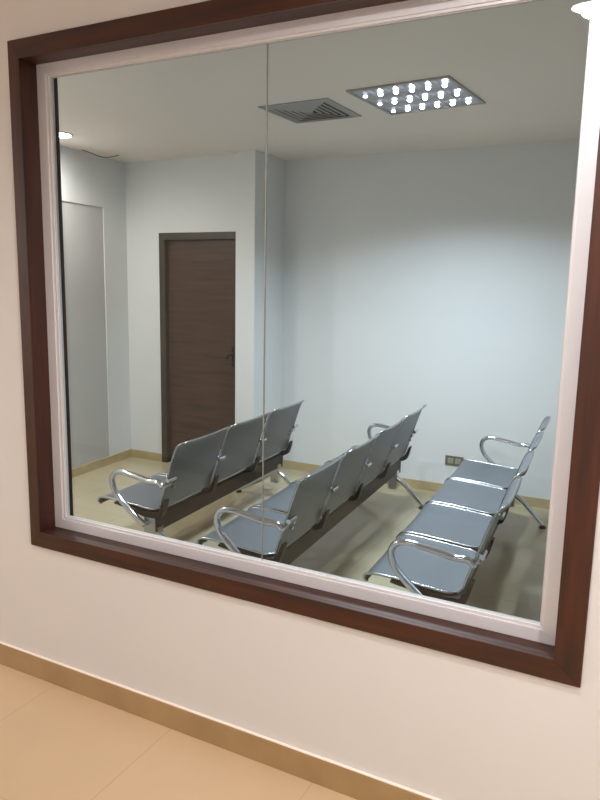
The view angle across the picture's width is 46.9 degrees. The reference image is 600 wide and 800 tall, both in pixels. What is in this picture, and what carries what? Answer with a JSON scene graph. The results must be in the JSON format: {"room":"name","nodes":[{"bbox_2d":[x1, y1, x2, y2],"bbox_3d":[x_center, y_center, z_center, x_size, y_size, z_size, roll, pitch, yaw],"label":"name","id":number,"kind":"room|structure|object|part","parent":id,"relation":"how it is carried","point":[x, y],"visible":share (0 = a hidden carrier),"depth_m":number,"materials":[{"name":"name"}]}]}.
{"room":"corridor","nodes":[
{"label":"corridor","id":0,"kind":"room"},
{"bbox_2d":[60,145,130,468],"bbox_3d":[-2.264,-0.593,5.168,0.428,2.725,2.930,6,11,27],"label":"wall","id":1,"kind":"structure","parent":0,"point":[83,242],"depth_m":6.04,"materials":[{"name":"white paint"}]},
{"bbox_2d":[72,449,131,477],"bbox_3d":[-2.199,0.723,5.343,0.019,0.075,2.939,5,10,22],"label":"baseboard","id":2,"kind":"structure","parent":1,"relation":"attached to","point":[91,466],"depth_m":6.26,"materials":[{"name":"wood"}]},
{"bbox_2d":[125,154,235,453],"bbox_3d":[-1.107,-0.760,6.293,1.445,2.725,0.150,6,11,27],"label":"wall","id":3,"kind":"structure","parent":0,"point":[193,194],"depth_m":6.22,"materials":[{"name":"white paint"}]},
{"bbox_2d":[131,449,161,461],"bbox_3d":[-1.465,0.526,6.591,0.380,0.075,0.011,6,11,27],"label":"baseboard","id":4,"kind":"structure","parent":3,"relation":"attached to","point":[135,453],"depth_m":6.58,"materials":[{"name":"wood"}]},
{"bbox_2d":[159,232,235,461],"bbox_3d":[-0.872,-0.420,6.183,0.865,2.100,0.122,6,11,27],"label":"door","id":5,"kind":"structure","parent":3,"relation":"in","point":[197,270],"depth_m":6.17,"materials":[{"name":"brown wood"}]},
{"bbox_3d":[-0.603,-0.376,6.013,0.072,0.180,0.058,6,11,27],"label":"handle","id":6,"kind":"part","parent":5,"relation":"part of","materials":[{"name":"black metal"}]},
{"bbox_2d":[235,150,284,442],"bbox_3d":[-0.314,-0.706,6.059,0.185,2.725,0.650,6,11,27],"label":"wall pillar","id":7,"kind":"structure","parent":0,"point":[250,164],"depth_m":5.82,"materials":[{"name":"white paint"}]},
{"bbox_2d":[0,457,548,799],"bbox_3d":[-1.248,1.131,3.557,9.100,0.100,6.850,6,11,27],"label":"floor","id":8,"kind":"structure","parent":0,"point":[57,742],"depth_m":2.73,"materials":[{"name":"tile"}]},
{"bbox_2d":[98,400,304,536],"bbox_3d":[-0.567,0.487,4.731,0.632,0.806,1.785,5,10,24],"label":"bench","id":9,"kind":"object","parent":8,"relation":"on","point":[199,474],"visible":0.94,"depth_m":4.34,"materials":[{"name":"grey metal"}]},
{"bbox_3d":[-0.895,0.570,4.255,0.421,0.046,0.535,5,10,24],"label":"seat","id":10,"kind":"part","parent":9,"relation":"part of","materials":[{"name":"grey metal"}]},
{"bbox_3d":[-0.920,0.561,3.955,0.384,0.320,0.076,5,10,24],"label":"armrest","id":11,"kind":"part","parent":9,"relation":"part of","materials":[{"name":"silver metal"}]},
{"bbox_3d":[-0.894,0.570,4.255,0.432,0.055,0.548,5,10,24],"label":"seat trim","id":12,"kind":"part","parent":9,"relation":"part of","materials":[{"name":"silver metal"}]},
{"bbox_3d":[-0.659,0.487,4.773,0.421,0.046,0.535,5,10,24],"label":"seat","id":13,"kind":"part","parent":9,"relation":"part of","materials":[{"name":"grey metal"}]},
{"bbox_3d":[-0.612,0.391,4.097,0.162,0.400,0.535,5,10,24],"label":"backrest","id":14,"kind":"part","parent":9,"relation":"part of","materials":[{"name":"grey metal"}]},
{"bbox_3d":[-0.611,0.391,4.097,0.172,0.408,0.546,5,10,24],"label":"backrest trim","id":15,"kind":"part","parent":9,"relation":"part of","materials":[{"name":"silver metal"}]},
{"bbox_3d":[-0.658,0.487,4.772,0.432,0.055,0.548,5,10,24],"label":"seat trim","id":16,"kind":"part","parent":9,"relation":"part of","materials":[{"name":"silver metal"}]},
{"bbox_3d":[-0.376,0.308,4.615,0.162,0.400,0.535,5,10,24],"label":"backrest","id":17,"kind":"part","parent":9,"relation":"part of","materials":[{"name":"grey metal"}]},
{"bbox_3d":[-0.375,0.308,4.615,0.172,0.408,0.546,5,10,24],"label":"backrest trim","id":18,"kind":"part","parent":9,"relation":"part of","materials":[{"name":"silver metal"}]},
{"bbox_3d":[-0.422,0.405,5.290,0.432,0.055,0.548,5,10,24],"label":"seat trim","id":19,"kind":"part","parent":9,"relation":"part of","materials":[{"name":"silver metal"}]},
{"bbox_3d":[-0.140,0.226,5.133,0.162,0.400,0.535,5,10,24],"label":"backrest","id":20,"kind":"part","parent":9,"relation":"part of","materials":[{"name":"grey metal"}]},
{"bbox_3d":[-0.139,0.225,5.133,0.172,0.408,0.546,5,10,24],"label":"backrest trim","id":21,"kind":"part","parent":9,"relation":"part of","materials":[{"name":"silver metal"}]},
{"bbox_2d":[197,404,426,564],"bbox_3d":[0.232,0.563,4.369,0.632,0.806,2.360,5,10,24],"label":"bench","id":22,"kind":"object","parent":8,"relation":"on","point":[315,503],"visible":0.95,"depth_m":3.79,"materials":[{"name":"grey metal"}]},
{"bbox_3d":[-0.214,0.688,3.634,0.421,0.046,0.535,5,10,24],"label":"seat","id":23,"kind":"part","parent":22,"relation":"part of","materials":[{"name":"grey metal"}]},
{"bbox_3d":[-0.239,0.679,3.334,0.384,0.320,0.076,5,10,24],"label":"armrest","id":24,"kind":"part","parent":22,"relation":"part of","materials":[{"name":"silver metal"}]},
{"bbox_3d":[-0.213,0.688,3.634,0.432,0.055,0.548,5,10,24],"label":"seat trim","id":25,"kind":"part","parent":22,"relation":"part of","materials":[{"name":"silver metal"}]},
{"bbox_3d":[0.022,0.605,4.152,0.421,0.046,0.535,5,10,24],"label":"seat","id":26,"kind":"part","parent":22,"relation":"part of","materials":[{"name":"grey metal"}]},
{"bbox_3d":[0.023,0.605,4.151,0.432,0.055,0.548,5,10,24],"label":"seat trim","id":27,"kind":"part","parent":22,"relation":"part of","materials":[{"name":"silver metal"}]},
{"bbox_3d":[0.070,0.509,3.476,0.162,0.400,0.535,5,10,24],"label":"backrest","id":28,"kind":"part","parent":22,"relation":"part of","materials":[{"name":"grey metal"}]},
{"bbox_3d":[0.070,0.509,3.476,0.172,0.408,0.546,5,10,24],"label":"backrest trim","id":29,"kind":"part","parent":22,"relation":"part of","materials":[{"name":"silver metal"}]},
{"bbox_3d":[0.258,0.522,4.670,0.421,0.046,0.535,5,10,24],"label":"seat","id":30,"kind":"part","parent":22,"relation":"part of","materials":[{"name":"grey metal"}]},
{"bbox_3d":[0.494,0.440,5.187,0.421,0.046,0.535,5,10,24],"label":"seat","id":31,"kind":"part","parent":22,"relation":"part of","materials":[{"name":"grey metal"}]},
{"bbox_3d":[0.306,0.426,3.994,0.162,0.400,0.535,5,10,24],"label":"backrest","id":32,"kind":"part","parent":22,"relation":"part of","materials":[{"name":"grey metal"}]},
{"bbox_3d":[0.306,0.426,3.994,0.172,0.408,0.546,5,10,24],"label":"backrest trim","id":33,"kind":"part","parent":22,"relation":"part of","materials":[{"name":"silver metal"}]},
{"bbox_3d":[0.542,0.343,4.512,0.162,0.400,0.535,5,10,24],"label":"backrest","id":34,"kind":"part","parent":22,"relation":"part of","materials":[{"name":"grey metal"}]},
{"bbox_3d":[0.542,0.343,4.512,0.172,0.408,0.546,5,10,24],"label":"backrest trim","id":35,"kind":"part","parent":22,"relation":"part of","materials":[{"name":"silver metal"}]},
{"bbox_3d":[0.699,0.351,5.391,0.384,0.320,0.076,5,10,24],"label":"armrest","id":36,"kind":"part","parent":22,"relation":"part of","materials":[{"name":"silver metal"}]},
{"bbox_3d":[0.778,0.261,5.030,0.162,0.400,0.535,5,10,24],"label":"backrest","id":37,"kind":"part","parent":22,"relation":"part of","materials":[{"name":"grey metal"}]},
{"bbox_3d":[0.778,0.261,5.029,0.172,0.408,0.546,5,10,24],"label":"backrest trim","id":38,"kind":"part","parent":22,"relation":"part of","materials":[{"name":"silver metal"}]},
{"bbox_2d":[362,416,550,603],"bbox_3d":[1.028,0.642,3.991,0.632,0.806,2.360,5,10,23],"label":"bench","id":39,"kind":"object","parent":8,"relation":"on","point":[467,510],"visible":0.94,"depth_m":3.57,"materials":[{"name":"silver metal"}]},
{"bbox_3d":[0.587,0.768,3.254,0.432,0.055,0.548,5,10,23],"label":"seat trim","id":40,"kind":"part","parent":39,"relation":"part of","materials":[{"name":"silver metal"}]},
{"bbox_3d":[0.586,0.767,3.254,0.421,0.046,0.535,5,10,23],"label":"seat","id":41,"kind":"part","parent":39,"relation":"part of","materials":[{"name":"grey metal"}]},
{"bbox_3d":[0.562,0.759,2.954,0.384,0.320,0.076,5,10,23],"label":"armrest","id":42,"kind":"part","parent":39,"relation":"part of","materials":[{"name":"silver metal"}]},
{"bbox_3d":[0.820,0.685,3.772,0.432,0.055,0.548,5,10,23],"label":"seat trim","id":43,"kind":"part","parent":39,"relation":"part of","materials":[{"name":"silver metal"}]},
{"bbox_3d":[0.819,0.684,3.773,0.421,0.046,0.535,5,10,23],"label":"seat","id":44,"kind":"part","parent":39,"relation":"part of","materials":[{"name":"grey metal"}]},
{"bbox_3d":[1.053,0.602,4.292,0.432,0.055,0.548,5,10,23],"label":"seat trim","id":45,"kind":"part","parent":39,"relation":"part of","materials":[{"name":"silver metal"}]},
{"bbox_3d":[1.052,0.601,4.292,0.421,0.046,0.535,5,10,23],"label":"seat","id":46,"kind":"part","parent":39,"relation":"part of","materials":[{"name":"grey metal"}]},
{"bbox_3d":[1.286,0.519,4.811,0.432,0.055,0.548,5,10,23],"label":"seat trim","id":47,"kind":"part","parent":39,"relation":"part of","materials":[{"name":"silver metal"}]},
{"bbox_3d":[1.286,0.518,4.811,0.421,0.046,0.535,5,10,23],"label":"seat","id":48,"kind":"part","parent":39,"relation":"part of","materials":[{"name":"grey metal"}]},
{"bbox_3d":[0.870,0.588,3.097,0.172,0.408,0.546,5,10,23],"label":"backrest trim","id":49,"kind":"part","parent":39,"relation":"part of","materials":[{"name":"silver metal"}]},
{"bbox_3d":[0.870,0.588,3.098,0.162,0.400,0.535,5,10,23],"label":"backrest","id":50,"kind":"part","parent":39,"relation":"part of","materials":[{"name":"grey metal"}]},
{"bbox_3d":[1.489,0.429,5.015,0.384,0.320,0.076,5,10,23],"label":"armrest","id":51,"kind":"part","parent":39,"relation":"part of","materials":[{"name":"silver metal"}]},
{"bbox_3d":[1.103,0.505,3.617,0.162,0.400,0.535,5,10,23],"label":"backrest","id":52,"kind":"part","parent":39,"relation":"part of","materials":[{"name":"grey metal"}]},
{"bbox_3d":[1.103,0.505,3.616,0.172,0.408,0.546,5,10,23],"label":"backrest trim","id":53,"kind":"part","parent":39,"relation":"part of","materials":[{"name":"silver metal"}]},
{"bbox_3d":[1.569,0.339,4.655,0.162,0.400,0.535,5,10,23],"label":"backrest","id":54,"kind":"part","parent":39,"relation":"part of","materials":[{"name":"grey metal"}]},
{"bbox_3d":[1.337,0.422,4.135,0.172,0.408,0.546,5,10,23],"label":"backrest trim","id":55,"kind":"part","parent":39,"relation":"part of","materials":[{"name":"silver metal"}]},
{"bbox_3d":[1.336,0.422,4.136,0.162,0.400,0.535,5,10,23],"label":"backrest","id":56,"kind":"part","parent":39,"relation":"part of","materials":[{"name":"grey metal"}]},
{"bbox_3d":[1.570,0.339,4.654,0.172,0.408,0.546,5,10,23],"label":"backrest trim","id":57,"kind":"part","parent":39,"relation":"part of","materials":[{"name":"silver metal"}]},
{"bbox_2d":[0,0,599,799],"bbox_3d":[-1.402,-0.207,2.974,8.800,2.725,0.158,6,11,27],"label":"wall","id":58,"kind":"structure","parent":0,"point":[440,725],"depth_m":2.38,"materials":[{"name":"white paint"}]},
{"bbox_2d":[0,641,440,799],"bbox_3d":[-1.466,1.100,3.119,8.800,0.098,0.011,6,11,27],"label":"baseboard","id":59,"kind":"structure","parent":58,"relation":"attached to","point":[358,786],"depth_m":2.54,"materials":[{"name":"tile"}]},
{"bbox_2d":[7,0,599,687],"bbox_3d":[-0.108,-0.273,2.290,2.111,1.934,0.184,6,11,27],"label":"window","id":60,"kind":"structure","parent":58,"relation":"in","point":[551,648],"depth_m":2.22,"materials":[{"name":"brown wood"}]},
{"bbox_2d":[57,0,590,162],"bbox_3d":[-1.194,-1.664,3.086,9.100,0.120,6.850,6,11,27],"label":"ceiling","id":61,"kind":"structure","parent":0,"point":[527,61],"depth_m":3.81,"materials":[{"name":"paint"}]},
{"bbox_2d":[59,131,72,138],"bbox_3d":[-1.791,-1.942,5.055,0.254,0.009,0.254,6,11,27],"label":"recessed light","id":62,"kind":"object","parent":61,"relation":"in","point":[62,134],"visible":0.41,"depth_m":5.06,"materials":[{"name":"white"}]},
{"bbox_2d":[258,98,361,123],"bbox_3d":[0.067,-1.768,4.243,0.470,0.012,0.470,6,11,29],"label":"ceiling vent","id":63,"kind":"object","parent":61,"relation":"in","point":[326,109],"visible":0.98,"depth_m":4.21,"materials":[{"name":"grey metal"}]},
{"bbox_2d":[346,75,485,114],"bbox_3d":[0.657,-1.687,3.866,0.590,0.024,0.590,7,11,32],"label":"recessed light","id":64,"kind":"object","parent":61,"relation":"in","point":[442,92],"visible":1,"depth_m":3.83,"materials":[{"name":"white metal"}]},
{"bbox_3d":[0.500,-1.709,3.962,0.024,0.010,0.554,7,11,32],"label":"louvre blade","id":65,"kind":"part","parent":64,"relation":"part of","materials":[{"name":"silver metal"}]},
{"bbox_3d":[0.579,-1.699,3.914,0.024,0.010,0.554,7,11,32],"label":"louvre blade","id":66,"kind":"part","parent":64,"relation":"part of","materials":[{"name":"silver metal"}]},
{"bbox_3d":[0.607,-1.677,3.788,0.554,0.011,0.060,7,11,32],"label":"louvre blade","id":67,"kind":"part","parent":64,"relation":"part of","materials":[{"name":"silver metal"}]},
{"bbox_3d":[0.657,-1.690,3.865,0.024,0.010,0.554,7,11,32],"label":"louvre blade","id":68,"kind":"part","parent":64,"relation":"part of","materials":[{"name":"silver metal"}]},
{"bbox_3d":[0.706,-1.701,3.942,0.554,0.011,0.060,7,11,32],"label":"louvre blade","id":69,"kind":"part","parent":64,"relation":"part of","materials":[{"name":"silver metal"}]},
{"bbox_3d":[0.735,-1.680,3.817,0.024,0.010,0.554,7,11,32],"label":"louvre blade","id":70,"kind":"part","parent":64,"relation":"part of","materials":[{"name":"silver metal"}]},
{"bbox_3d":[0.813,-1.670,3.769,0.024,0.010,0.554,7,11,32],"label":"louvre blade","id":71,"kind":"part","parent":64,"relation":"part of","materials":[{"name":"silver metal"}]},
{"bbox_2d":[282,139,579,499],"bbox_3d":[1.736,-0.538,5.302,4.170,2.725,0.150,6,11,27],"label":"wall","id":72,"kind":"structure","parent":0,"point":[437,279],"depth_m":5.54,"materials":[{"name":"white paint"}]},
{"bbox_2d":[281,460,549,508],"bbox_3d":[1.673,0.780,5.451,4.170,0.075,0.011,6,11,27],"label":"baseboard","id":73,"kind":"structure","parent":72,"relation":"attached to","point":[418,484],"depth_m":5.78,"materials":[{"name":"wood"}]},
{"bbox_2d":[445,455,463,465],"bbox_3d":[1.256,0.496,5.623,0.150,0.080,0.013,6,11,27],"label":"wall socket","id":74,"kind":"object","parent":72,"relation":"attached to","point":[449,460],"visible":0.89,"depth_m":5.62,"materials":[{"name":"brown"}]}
]}

